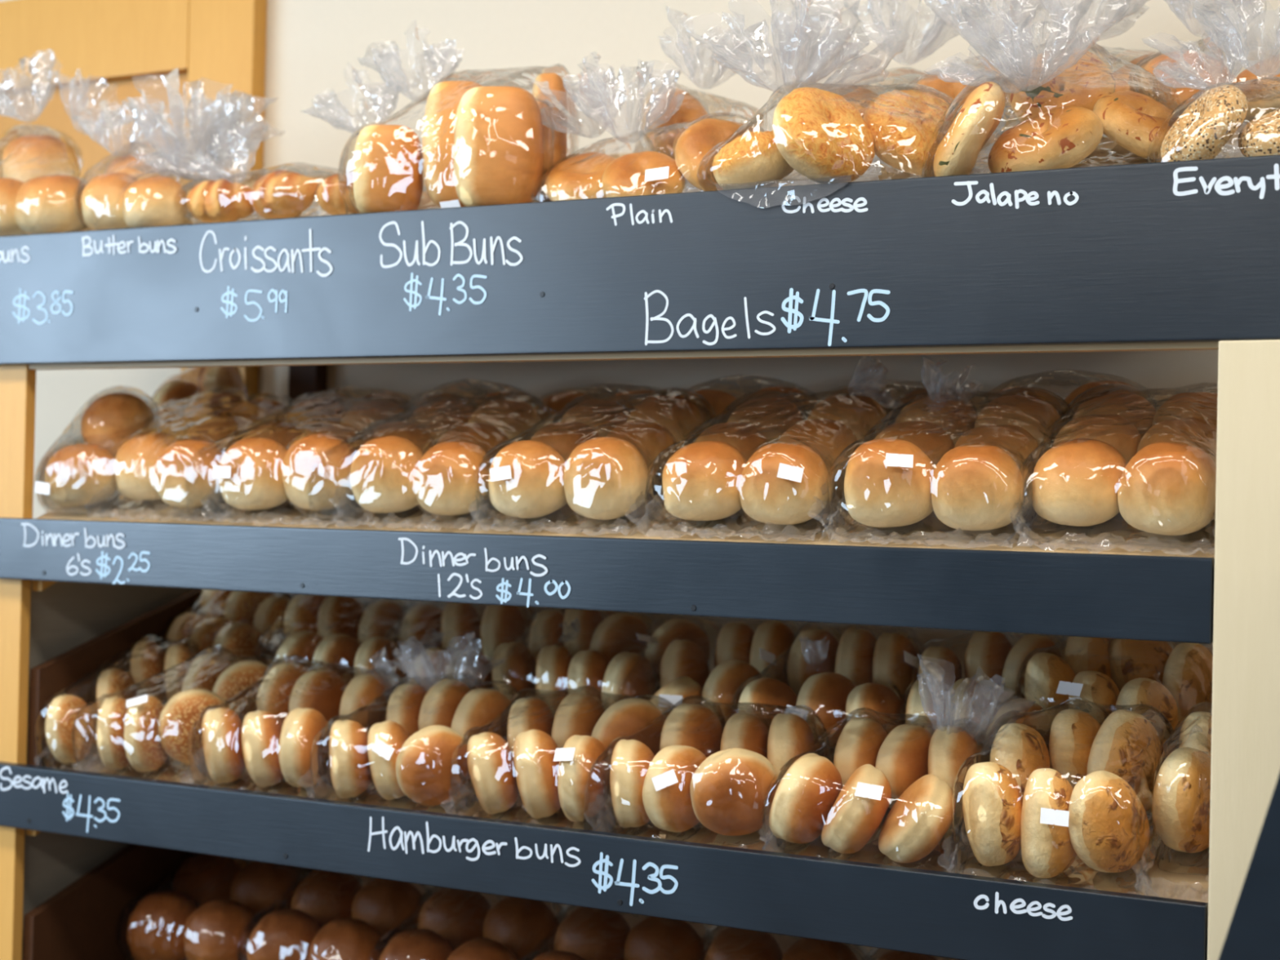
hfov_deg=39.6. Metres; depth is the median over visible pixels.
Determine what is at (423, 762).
bun
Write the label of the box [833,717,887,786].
bun
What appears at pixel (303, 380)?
trim
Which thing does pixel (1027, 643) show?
bun
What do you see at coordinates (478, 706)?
bun
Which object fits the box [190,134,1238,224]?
shelf
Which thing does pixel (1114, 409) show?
bun
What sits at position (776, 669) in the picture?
bread bag
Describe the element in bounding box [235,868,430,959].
bread bag
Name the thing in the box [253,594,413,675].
bread bag
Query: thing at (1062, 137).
bagel
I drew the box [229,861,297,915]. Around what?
roll
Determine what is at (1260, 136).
bagel
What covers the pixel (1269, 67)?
bagel
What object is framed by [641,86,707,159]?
bagel
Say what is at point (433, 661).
bun
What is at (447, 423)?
bun
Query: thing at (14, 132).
bread bag
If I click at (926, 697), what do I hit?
bun
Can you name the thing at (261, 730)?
bun
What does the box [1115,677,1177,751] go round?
bun
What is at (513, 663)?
bun
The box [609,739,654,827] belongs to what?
bun
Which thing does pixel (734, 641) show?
bun
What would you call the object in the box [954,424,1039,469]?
bun
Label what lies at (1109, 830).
bun
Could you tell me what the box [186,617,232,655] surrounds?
bun
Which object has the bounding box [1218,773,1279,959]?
panel
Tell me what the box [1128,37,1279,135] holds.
bread bag
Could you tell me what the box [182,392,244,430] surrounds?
bun
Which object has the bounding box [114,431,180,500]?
bun
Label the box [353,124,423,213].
bun
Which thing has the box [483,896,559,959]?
roll
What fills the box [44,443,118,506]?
bun
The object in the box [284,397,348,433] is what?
bun
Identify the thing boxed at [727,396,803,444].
bun
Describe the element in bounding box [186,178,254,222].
croissant
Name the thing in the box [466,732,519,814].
bun
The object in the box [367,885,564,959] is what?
bread bag
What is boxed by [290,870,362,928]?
roll
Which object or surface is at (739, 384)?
bread bag
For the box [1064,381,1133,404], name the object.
bun
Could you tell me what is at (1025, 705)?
bun
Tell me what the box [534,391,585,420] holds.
bun
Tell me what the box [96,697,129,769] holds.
bun
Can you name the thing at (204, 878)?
roll
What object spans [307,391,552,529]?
bread bag
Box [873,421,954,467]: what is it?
bun
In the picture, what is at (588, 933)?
roll
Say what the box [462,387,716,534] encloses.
bread bag
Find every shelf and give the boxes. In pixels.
[36,512,1214,558]
[85,762,1208,902]
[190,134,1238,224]
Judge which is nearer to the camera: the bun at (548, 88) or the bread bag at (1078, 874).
the bread bag at (1078, 874)
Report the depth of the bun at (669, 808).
2.11 m
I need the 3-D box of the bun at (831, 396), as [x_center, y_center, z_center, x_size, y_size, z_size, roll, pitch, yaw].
[0.287,-0.089,2.354,0.099,0.068,0.089,1,-1,16]
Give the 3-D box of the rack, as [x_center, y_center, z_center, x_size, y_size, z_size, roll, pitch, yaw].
[-0.093,0.435,2.392,2.260,1.831,0.481,1,-1,27]
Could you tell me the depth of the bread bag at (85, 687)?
2.63 m
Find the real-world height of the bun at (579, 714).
0.104 m
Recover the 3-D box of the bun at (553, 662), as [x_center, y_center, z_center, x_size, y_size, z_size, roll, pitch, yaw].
[-0.117,0.280,2.484,0.054,0.098,0.098,1,-1,11]
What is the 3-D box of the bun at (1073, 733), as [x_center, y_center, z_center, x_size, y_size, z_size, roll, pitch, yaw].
[0.507,0.321,2.058,0.064,0.113,0.102,1,-1,31]
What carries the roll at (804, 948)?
in the bread bag at (784, 941)
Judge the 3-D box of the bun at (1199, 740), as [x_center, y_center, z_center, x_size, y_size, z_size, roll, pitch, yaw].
[0.640,0.318,2.009,0.064,0.113,0.101,1,-1,15]
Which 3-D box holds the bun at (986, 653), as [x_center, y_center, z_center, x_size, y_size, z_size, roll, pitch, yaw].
[0.456,0.244,2.312,0.055,0.099,0.099,1,-1,25]
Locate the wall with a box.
[0,0,1279,958]
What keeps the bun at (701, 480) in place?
in the bread bag at (656, 517)
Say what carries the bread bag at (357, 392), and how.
on the rack
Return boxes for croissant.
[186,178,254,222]
[250,169,319,219]
[316,172,356,214]
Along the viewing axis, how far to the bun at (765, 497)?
2.05 m
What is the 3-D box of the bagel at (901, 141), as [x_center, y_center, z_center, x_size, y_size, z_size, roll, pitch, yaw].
[0.319,-0.404,2.065,0.126,0.106,0.088,1,-1,-18]
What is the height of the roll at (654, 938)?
0.108 m
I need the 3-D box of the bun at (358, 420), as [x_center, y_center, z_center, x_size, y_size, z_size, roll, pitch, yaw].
[-0.382,-0.072,2.579,0.106,0.085,0.097,1,-1,35]
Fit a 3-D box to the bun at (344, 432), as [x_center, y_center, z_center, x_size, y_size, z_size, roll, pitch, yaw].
[-0.433,-0.036,2.498,0.100,0.086,0.098,1,-1,35]
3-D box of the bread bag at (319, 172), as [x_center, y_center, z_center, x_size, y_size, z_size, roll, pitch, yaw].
[-0.483,-0.416,2.436,0.348,0.146,0.093,1,-1,24]
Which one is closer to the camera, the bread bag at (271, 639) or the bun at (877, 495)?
the bun at (877, 495)
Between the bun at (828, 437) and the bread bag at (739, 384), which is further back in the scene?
the bread bag at (739, 384)
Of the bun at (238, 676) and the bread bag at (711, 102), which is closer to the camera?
the bread bag at (711, 102)
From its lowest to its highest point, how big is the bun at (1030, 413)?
0.089 m
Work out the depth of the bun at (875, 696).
2.21 m
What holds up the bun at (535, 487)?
in the bread bag at (565, 517)
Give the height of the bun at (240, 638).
0.098 m
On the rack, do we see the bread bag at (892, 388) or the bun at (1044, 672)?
the bread bag at (892, 388)
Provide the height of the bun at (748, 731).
0.101 m
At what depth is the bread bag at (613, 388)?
2.54 m
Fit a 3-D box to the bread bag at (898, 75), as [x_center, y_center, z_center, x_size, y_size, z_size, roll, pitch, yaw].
[0.315,-0.515,2.239,0.218,0.246,0.178,2,-1,-42]
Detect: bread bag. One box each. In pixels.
[0,123,88,234]
[34,385,160,514]
[35,632,202,771]
[39,385,293,521]
[71,646,278,783]
[72,141,226,230]
[115,851,304,959]
[151,366,245,398]
[160,589,291,648]
[173,161,353,223]
[179,655,399,798]
[186,391,416,525]
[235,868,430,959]
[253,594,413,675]
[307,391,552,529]
[310,671,517,814]
[322,386,413,400]
[337,62,579,213]
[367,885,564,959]
[384,600,542,675]
[409,378,536,403]
[445,684,674,834]
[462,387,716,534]
[514,607,661,717]
[519,904,714,959]
[530,111,766,202]
[533,383,662,408]
[583,695,831,853]
[615,614,801,706]
[632,81,766,153]
[635,386,902,542]
[686,374,813,397]
[693,924,867,959]
[697,80,953,191]
[730,622,923,763]
[760,707,991,873]
[808,380,983,412]
[821,385,1074,546]
[837,66,928,85]
[861,947,960,959]
[897,631,1063,768]
[909,53,1028,151]
[921,38,1181,177]
[945,697,1177,897]
[977,368,1147,410]
[1000,44,1158,106]
[1003,382,1217,554]
[1015,635,1213,698]
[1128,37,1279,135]
[1134,701,1212,897]
[1146,76,1279,163]
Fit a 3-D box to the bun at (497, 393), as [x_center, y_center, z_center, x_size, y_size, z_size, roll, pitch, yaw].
[-0.201,-0.095,2.594,0.102,0.069,0.087,1,-1,36]
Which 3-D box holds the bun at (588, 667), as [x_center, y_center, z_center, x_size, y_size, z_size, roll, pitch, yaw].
[-0.067,0.284,2.452,0.054,0.098,0.096,1,-1,17]
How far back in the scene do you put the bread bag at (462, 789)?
2.27 m
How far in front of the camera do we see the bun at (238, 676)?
2.55 m
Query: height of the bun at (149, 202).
0.081 m
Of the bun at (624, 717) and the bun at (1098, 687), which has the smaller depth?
the bun at (1098, 687)
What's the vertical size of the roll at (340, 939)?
0.108 m
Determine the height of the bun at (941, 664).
0.097 m
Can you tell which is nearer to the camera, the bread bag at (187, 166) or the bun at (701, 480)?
the bun at (701, 480)
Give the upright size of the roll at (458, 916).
0.107 m
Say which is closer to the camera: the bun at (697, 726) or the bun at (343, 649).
the bun at (697, 726)
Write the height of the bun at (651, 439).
0.088 m
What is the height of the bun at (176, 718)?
0.108 m
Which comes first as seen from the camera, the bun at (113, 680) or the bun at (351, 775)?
the bun at (351, 775)
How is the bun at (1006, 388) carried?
in the bread bag at (1064, 377)
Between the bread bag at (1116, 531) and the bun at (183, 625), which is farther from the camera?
the bun at (183, 625)
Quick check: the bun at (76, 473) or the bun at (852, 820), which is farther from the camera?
the bun at (76, 473)
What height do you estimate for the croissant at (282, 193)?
0.070 m
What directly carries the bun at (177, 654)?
in the bread bag at (85, 687)
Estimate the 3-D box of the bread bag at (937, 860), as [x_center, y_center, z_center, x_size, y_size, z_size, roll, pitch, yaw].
[0.301,0.323,2.075,0.276,0.259,0.224,1,-1,27]
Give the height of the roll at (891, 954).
0.107 m
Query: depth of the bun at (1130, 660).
2.20 m
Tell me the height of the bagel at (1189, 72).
0.093 m
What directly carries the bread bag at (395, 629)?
on the rack
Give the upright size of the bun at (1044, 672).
0.112 m
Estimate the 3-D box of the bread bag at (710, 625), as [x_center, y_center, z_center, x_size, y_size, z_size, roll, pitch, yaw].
[0.084,0.274,2.412,0.232,0.180,0.280,1,-1,27]
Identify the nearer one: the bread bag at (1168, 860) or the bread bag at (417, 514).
the bread bag at (1168, 860)
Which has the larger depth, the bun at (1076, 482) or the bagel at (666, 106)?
the bagel at (666, 106)
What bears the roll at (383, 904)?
in the bread bag at (280, 904)
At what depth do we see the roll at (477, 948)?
2.42 m
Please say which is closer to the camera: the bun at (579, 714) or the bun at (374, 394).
the bun at (579, 714)
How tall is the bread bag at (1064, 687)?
0.184 m
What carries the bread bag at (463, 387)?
on the rack
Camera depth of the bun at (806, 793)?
2.03 m
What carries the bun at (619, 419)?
in the bread bag at (565, 517)
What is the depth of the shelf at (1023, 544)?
2.12 m
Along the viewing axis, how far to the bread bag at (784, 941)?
2.41 m
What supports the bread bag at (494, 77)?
on the rack
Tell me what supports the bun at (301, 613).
in the bread bag at (271, 639)
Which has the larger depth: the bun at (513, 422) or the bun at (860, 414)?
the bun at (513, 422)
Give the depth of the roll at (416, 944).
2.46 m
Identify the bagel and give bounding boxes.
[544,151,616,200]
[601,151,685,197]
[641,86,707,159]
[672,121,756,155]
[675,118,750,190]
[712,130,793,190]
[772,87,875,183]
[848,100,871,118]
[862,88,949,176]
[915,72,979,103]
[933,81,1004,176]
[987,106,1103,173]
[1009,47,1115,121]
[1093,90,1178,158]
[1112,52,1155,92]
[1140,50,1237,111]
[1160,84,1247,162]
[1235,53,1279,116]
[1237,108,1279,156]
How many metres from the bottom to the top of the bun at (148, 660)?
0.102 m
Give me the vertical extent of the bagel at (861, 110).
0.094 m
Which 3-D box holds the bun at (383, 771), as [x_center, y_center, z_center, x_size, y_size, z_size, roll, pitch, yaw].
[-0.324,0.367,2.329,0.061,0.102,0.103,1,-1,9]
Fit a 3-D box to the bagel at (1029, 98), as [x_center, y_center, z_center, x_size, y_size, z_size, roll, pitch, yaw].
[0.483,-0.446,2.034,0.118,0.105,0.068,1,-1,17]
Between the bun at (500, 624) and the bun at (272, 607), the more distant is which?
the bun at (272, 607)
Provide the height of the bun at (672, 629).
0.098 m
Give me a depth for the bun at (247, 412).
2.64 m
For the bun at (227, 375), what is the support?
in the bread bag at (193, 375)
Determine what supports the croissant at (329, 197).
in the bread bag at (319, 172)
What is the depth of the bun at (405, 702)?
2.39 m
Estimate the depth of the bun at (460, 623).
2.64 m
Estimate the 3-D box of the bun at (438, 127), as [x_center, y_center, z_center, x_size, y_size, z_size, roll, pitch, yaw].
[-0.237,-0.436,2.316,0.089,0.162,0.072,1,-1,7]
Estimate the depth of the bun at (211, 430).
2.57 m
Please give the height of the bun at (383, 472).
0.101 m
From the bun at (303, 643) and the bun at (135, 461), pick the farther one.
the bun at (303, 643)
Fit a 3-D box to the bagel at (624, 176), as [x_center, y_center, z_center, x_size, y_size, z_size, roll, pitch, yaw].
[0.004,-0.367,2.165,0.103,0.076,0.081,1,-1,10]
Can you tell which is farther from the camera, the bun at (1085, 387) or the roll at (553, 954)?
the roll at (553, 954)
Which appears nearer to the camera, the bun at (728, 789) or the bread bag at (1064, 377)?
the bun at (728, 789)
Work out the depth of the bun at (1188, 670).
2.15 m
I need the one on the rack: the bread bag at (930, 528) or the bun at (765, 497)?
the bread bag at (930, 528)
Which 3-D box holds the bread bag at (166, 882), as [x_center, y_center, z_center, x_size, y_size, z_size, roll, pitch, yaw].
[-0.647,0.657,2.709,0.250,0.170,0.238,1,-1,27]
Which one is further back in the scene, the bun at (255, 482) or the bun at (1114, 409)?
the bun at (255, 482)
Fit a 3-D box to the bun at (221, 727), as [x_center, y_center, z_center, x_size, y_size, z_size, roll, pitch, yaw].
[-0.572,0.365,2.446,0.060,0.104,0.102,1,-1,-6]
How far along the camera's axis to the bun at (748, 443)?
2.20 m
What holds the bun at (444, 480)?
in the bread bag at (417, 514)
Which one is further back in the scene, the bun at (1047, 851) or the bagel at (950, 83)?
the bagel at (950, 83)
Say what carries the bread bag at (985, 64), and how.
on the rack
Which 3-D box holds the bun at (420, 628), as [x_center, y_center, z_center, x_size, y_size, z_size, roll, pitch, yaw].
[-0.323,0.238,2.704,0.053,0.097,0.098,1,-1,24]
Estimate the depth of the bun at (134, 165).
2.61 m
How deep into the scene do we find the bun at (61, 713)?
2.54 m
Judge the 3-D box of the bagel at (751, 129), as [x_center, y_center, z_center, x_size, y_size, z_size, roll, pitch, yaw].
[0.098,-0.422,2.252,0.114,0.078,0.098,1,-1,4]
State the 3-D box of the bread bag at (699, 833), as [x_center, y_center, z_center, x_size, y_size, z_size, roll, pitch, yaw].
[0.089,0.359,2.173,0.277,0.177,0.223,1,-1,27]
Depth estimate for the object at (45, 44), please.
3.11 m
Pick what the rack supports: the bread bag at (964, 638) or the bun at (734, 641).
the bread bag at (964, 638)
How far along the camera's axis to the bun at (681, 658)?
2.40 m
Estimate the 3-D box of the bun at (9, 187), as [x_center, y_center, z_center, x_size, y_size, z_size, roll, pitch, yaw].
[-0.954,-0.406,2.658,0.108,0.092,0.101,1,-1,31]
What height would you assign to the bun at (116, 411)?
0.097 m
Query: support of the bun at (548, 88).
in the bread bag at (494, 77)
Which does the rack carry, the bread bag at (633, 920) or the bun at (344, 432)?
the bread bag at (633, 920)
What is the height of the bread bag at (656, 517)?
0.245 m
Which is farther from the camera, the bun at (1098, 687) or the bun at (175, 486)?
the bun at (175, 486)
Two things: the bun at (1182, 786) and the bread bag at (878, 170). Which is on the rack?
the bread bag at (878, 170)
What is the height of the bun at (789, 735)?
0.107 m
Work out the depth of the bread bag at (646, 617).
2.59 m
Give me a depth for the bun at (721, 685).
2.33 m
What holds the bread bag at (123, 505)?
on the rack
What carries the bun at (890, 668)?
in the bread bag at (776, 669)
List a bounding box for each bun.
[0,177,28,235]
[2,134,79,182]
[13,175,85,234]
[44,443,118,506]
[44,694,93,764]
[80,392,156,457]
[81,172,138,230]
[96,667,137,700]
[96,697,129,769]
[106,153,175,180]
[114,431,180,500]
[122,176,189,227]
[124,695,168,772]
[129,640,167,702]
[153,380,202,418]
[154,440,224,507]
[157,688,227,764]
[158,408,188,440]
[164,644,194,701]
[165,613,208,650]
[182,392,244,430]
[182,418,243,442]
[182,653,231,691]
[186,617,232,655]
[199,366,243,390]
[199,589,232,618]
[201,707,245,783]
[212,622,261,665]
[212,660,268,701]
[218,436,288,510]
[223,591,274,626]
[226,399,286,426]
[241,710,284,787]
[242,422,303,449]
[253,595,288,636]
[256,662,310,724]
[275,630,323,660]
[278,707,327,787]
[281,434,355,511]
[283,594,326,637]
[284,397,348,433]
[288,670,347,721]
[297,423,362,452]
[312,633,360,684]
[317,595,364,641]
[328,720,372,799]
[339,400,408,431]
[339,673,390,721]
[350,435,423,513]
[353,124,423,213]
[353,636,406,687]
[358,600,402,644]
[360,421,434,454]
[362,393,402,401]
[367,720,409,799]
[386,683,428,736]
[395,724,470,805]
[400,604,442,665]
[407,399,473,445]
[408,647,455,676]
[414,441,489,515]
[417,678,471,730]
[422,80,482,207]
[436,422,508,452]
[440,602,480,652]
[444,649,492,690]
[450,688,509,737]
[453,86,543,206]
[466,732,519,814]
[467,399,541,439]
[480,604,524,665]
[485,391,523,402]
[488,440,567,518]
[491,641,536,700]
[506,697,554,756]
[513,729,560,818]
[528,609,564,661]
[530,421,599,462]
[532,72,567,179]
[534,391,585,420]
[535,644,573,713]
[551,693,604,748]
[557,734,609,821]
[560,399,630,436]
[563,436,648,519]
[563,608,603,657]
[567,649,609,690]
[589,613,648,662]
[591,697,666,755]
[601,651,655,695]
[606,422,675,470]
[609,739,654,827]
[614,390,654,395]
[626,395,703,442]
[641,745,706,832]
[644,618,710,681]
[653,675,702,717]
[659,639,709,689]
[659,703,723,757]
[662,440,746,520]
[689,747,776,835]
[692,389,736,421]
[694,422,768,461]
[701,658,759,718]
[714,622,754,667]
[720,712,768,758]
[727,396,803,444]
[738,443,829,524]
[738,677,797,732]
[749,620,793,672]
[758,386,810,409]
[767,713,814,772]
[768,753,842,843]
[777,418,857,473]
[786,628,839,697]
[795,671,855,748]
[807,395,889,439]
[821,764,891,853]
[826,395,887,414]
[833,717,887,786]
[834,627,876,686]
[844,438,934,527]
[845,682,901,731]
[872,632,916,699]
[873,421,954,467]
[875,724,932,808]
[878,773,955,862]
[894,394,977,446]
[906,678,949,733]
[918,646,961,690]
[928,725,979,790]
[931,444,1024,530]
[946,678,998,747]
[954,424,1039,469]
[962,761,1022,866]
[964,631,1012,703]
[973,395,1059,444]
[980,386,1019,411]
[983,697,1050,752]
[990,723,1049,798]
[1001,634,1062,702]
[1020,768,1076,878]
[1024,652,1075,708]
[1032,438,1126,526]
[1048,709,1101,787]
[1052,414,1142,464]
[1063,636,1111,679]
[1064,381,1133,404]
[1068,671,1119,704]
[1068,770,1150,872]
[1072,391,1156,437]
[1086,709,1163,811]
[1109,638,1173,691]
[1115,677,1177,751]
[1117,442,1216,535]
[1136,417,1217,465]
[1151,391,1217,426]
[1151,746,1210,853]
[1162,642,1213,721]
[1177,711,1211,755]
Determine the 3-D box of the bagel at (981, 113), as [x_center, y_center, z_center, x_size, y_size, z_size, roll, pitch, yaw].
[0.364,-0.383,1.968,0.076,0.114,0.120,1,-1,16]
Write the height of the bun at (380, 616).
0.098 m
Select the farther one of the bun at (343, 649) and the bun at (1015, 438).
the bun at (343, 649)
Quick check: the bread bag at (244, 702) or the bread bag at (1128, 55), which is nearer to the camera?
the bread bag at (1128, 55)
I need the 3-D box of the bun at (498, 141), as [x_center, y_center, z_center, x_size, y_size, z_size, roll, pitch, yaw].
[-0.178,-0.417,2.245,0.113,0.156,0.075,1,-1,7]
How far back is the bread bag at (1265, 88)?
1.89 m
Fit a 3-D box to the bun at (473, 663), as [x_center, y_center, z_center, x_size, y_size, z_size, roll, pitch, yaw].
[-0.238,0.290,2.511,0.057,0.101,0.098,1,-1,17]
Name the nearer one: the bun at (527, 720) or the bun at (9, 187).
the bun at (527, 720)
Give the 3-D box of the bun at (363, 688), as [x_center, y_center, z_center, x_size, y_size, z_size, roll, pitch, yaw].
[-0.378,0.323,2.481,0.058,0.104,0.101,1,-1,15]
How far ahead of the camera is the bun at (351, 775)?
2.31 m
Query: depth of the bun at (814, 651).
2.38 m
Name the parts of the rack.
post, rail, rail, rail, panel, rail, post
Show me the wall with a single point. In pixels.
(334, 68)
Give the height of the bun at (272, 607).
0.099 m
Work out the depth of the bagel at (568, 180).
2.20 m
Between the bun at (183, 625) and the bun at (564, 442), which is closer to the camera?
the bun at (564, 442)
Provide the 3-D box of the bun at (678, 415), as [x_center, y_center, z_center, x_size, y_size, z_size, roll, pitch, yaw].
[0.035,-0.067,2.363,0.104,0.091,0.098,1,-1,34]
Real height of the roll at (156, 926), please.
0.108 m
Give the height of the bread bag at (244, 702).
0.185 m
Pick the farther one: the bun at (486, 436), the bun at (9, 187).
the bun at (9, 187)
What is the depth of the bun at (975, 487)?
1.95 m
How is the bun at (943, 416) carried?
in the bread bag at (930, 528)
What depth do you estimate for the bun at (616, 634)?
2.53 m
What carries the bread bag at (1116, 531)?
on the rack
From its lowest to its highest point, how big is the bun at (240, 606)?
0.098 m
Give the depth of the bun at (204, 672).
2.60 m
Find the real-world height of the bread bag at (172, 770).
0.189 m
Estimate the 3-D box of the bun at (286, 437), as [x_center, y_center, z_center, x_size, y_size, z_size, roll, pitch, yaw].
[-0.521,-0.039,2.542,0.100,0.089,0.098,1,-1,10]
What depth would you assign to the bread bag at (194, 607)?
2.83 m
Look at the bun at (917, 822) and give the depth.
1.97 m
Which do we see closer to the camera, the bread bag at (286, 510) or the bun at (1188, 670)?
the bun at (1188, 670)
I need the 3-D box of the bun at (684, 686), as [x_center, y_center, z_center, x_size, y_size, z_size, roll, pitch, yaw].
[0.043,0.305,2.350,0.078,0.093,0.100,1,-1,24]
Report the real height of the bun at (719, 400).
0.069 m
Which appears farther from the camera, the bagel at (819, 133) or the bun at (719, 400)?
the bun at (719, 400)
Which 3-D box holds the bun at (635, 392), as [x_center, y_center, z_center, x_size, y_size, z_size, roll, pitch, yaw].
[-0.007,-0.094,2.502,0.102,0.068,0.087,1,-1,15]
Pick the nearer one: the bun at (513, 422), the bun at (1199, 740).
the bun at (1199, 740)
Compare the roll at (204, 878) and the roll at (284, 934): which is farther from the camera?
the roll at (204, 878)
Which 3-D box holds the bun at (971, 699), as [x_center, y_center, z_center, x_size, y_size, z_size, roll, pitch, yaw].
[0.412,0.296,2.197,0.056,0.101,0.099,1,-1,32]
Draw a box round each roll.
[126,889,198,959]
[172,853,241,907]
[183,897,253,959]
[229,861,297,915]
[246,908,320,959]
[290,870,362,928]
[308,918,382,959]
[351,878,422,936]
[379,928,453,959]
[417,888,491,951]
[446,937,518,959]
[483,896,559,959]
[533,950,584,959]
[553,906,631,959]
[624,915,706,959]
[704,927,783,959]
[782,937,857,959]
[877,950,937,959]
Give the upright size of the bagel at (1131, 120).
0.086 m
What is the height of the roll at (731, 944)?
0.107 m
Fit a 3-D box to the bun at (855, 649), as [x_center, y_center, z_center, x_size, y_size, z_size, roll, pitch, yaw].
[0.293,0.249,2.390,0.054,0.099,0.099,1,-1,22]
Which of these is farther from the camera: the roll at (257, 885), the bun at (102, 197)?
the roll at (257, 885)
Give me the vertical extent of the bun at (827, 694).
0.098 m
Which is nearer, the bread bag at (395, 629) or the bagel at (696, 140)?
the bagel at (696, 140)
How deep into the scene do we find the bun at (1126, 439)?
2.00 m
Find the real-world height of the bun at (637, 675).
0.100 m
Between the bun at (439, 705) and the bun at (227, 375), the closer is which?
the bun at (439, 705)
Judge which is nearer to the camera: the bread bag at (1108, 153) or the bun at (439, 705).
the bread bag at (1108, 153)
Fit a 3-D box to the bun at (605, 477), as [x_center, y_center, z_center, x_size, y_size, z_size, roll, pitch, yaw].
[-0.041,-0.002,2.195,0.104,0.102,0.100,1,-1,39]
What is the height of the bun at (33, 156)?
0.093 m
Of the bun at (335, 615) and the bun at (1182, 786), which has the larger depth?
the bun at (335, 615)
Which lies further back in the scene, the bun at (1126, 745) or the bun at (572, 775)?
the bun at (572, 775)
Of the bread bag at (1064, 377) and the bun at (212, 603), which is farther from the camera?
the bun at (212, 603)
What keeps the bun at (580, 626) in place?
in the bread bag at (646, 617)
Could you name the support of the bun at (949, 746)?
in the bread bag at (937, 860)
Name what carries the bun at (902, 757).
in the bread bag at (937, 860)
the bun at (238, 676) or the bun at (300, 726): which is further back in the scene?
the bun at (238, 676)
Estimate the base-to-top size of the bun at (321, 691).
0.105 m
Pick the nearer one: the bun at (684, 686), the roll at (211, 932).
the bun at (684, 686)
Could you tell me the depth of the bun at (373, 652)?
2.58 m
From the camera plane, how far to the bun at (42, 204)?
2.56 m
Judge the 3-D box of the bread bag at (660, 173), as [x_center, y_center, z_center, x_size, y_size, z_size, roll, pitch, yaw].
[0.008,-0.427,2.201,0.325,0.210,0.163,1,-1,32]
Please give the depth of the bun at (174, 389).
2.77 m
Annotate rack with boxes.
[0,134,1279,959]
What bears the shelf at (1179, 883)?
attached to the rack
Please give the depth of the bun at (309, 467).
2.35 m
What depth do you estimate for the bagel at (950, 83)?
2.16 m
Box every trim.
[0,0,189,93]
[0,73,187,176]
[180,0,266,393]
[288,364,327,871]
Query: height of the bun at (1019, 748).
0.116 m
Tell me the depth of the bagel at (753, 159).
2.02 m
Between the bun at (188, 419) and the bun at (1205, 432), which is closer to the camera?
the bun at (1205, 432)
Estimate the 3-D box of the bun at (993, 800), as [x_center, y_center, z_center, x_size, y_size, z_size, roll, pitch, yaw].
[0.391,0.369,1.964,0.069,0.116,0.101,1,-1,11]
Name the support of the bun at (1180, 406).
in the bread bag at (1116, 531)
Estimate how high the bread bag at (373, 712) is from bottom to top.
0.236 m
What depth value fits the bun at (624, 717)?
2.24 m
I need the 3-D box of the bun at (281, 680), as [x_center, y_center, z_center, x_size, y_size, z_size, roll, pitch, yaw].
[-0.500,0.315,2.547,0.055,0.106,0.104,1,-1,38]
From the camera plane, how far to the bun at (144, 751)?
2.47 m
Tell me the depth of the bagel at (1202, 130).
1.84 m
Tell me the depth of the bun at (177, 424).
2.68 m
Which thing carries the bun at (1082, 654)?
in the bread bag at (1064, 687)
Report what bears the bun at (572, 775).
in the bread bag at (462, 789)
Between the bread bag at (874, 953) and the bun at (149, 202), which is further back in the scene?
the bun at (149, 202)
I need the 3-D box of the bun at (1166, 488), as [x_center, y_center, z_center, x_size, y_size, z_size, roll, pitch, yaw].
[0.564,0.009,1.891,0.103,0.099,0.100,1,-1,44]
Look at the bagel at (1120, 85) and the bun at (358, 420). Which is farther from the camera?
the bun at (358, 420)
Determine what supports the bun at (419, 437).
in the bread bag at (417, 514)
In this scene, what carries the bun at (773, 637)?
in the bread bag at (710, 625)
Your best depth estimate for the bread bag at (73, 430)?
2.60 m
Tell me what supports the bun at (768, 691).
in the bread bag at (776, 669)
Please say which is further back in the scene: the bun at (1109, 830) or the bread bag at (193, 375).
the bread bag at (193, 375)
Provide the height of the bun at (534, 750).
0.110 m
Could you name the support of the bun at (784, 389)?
in the bread bag at (739, 384)
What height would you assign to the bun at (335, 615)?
0.099 m

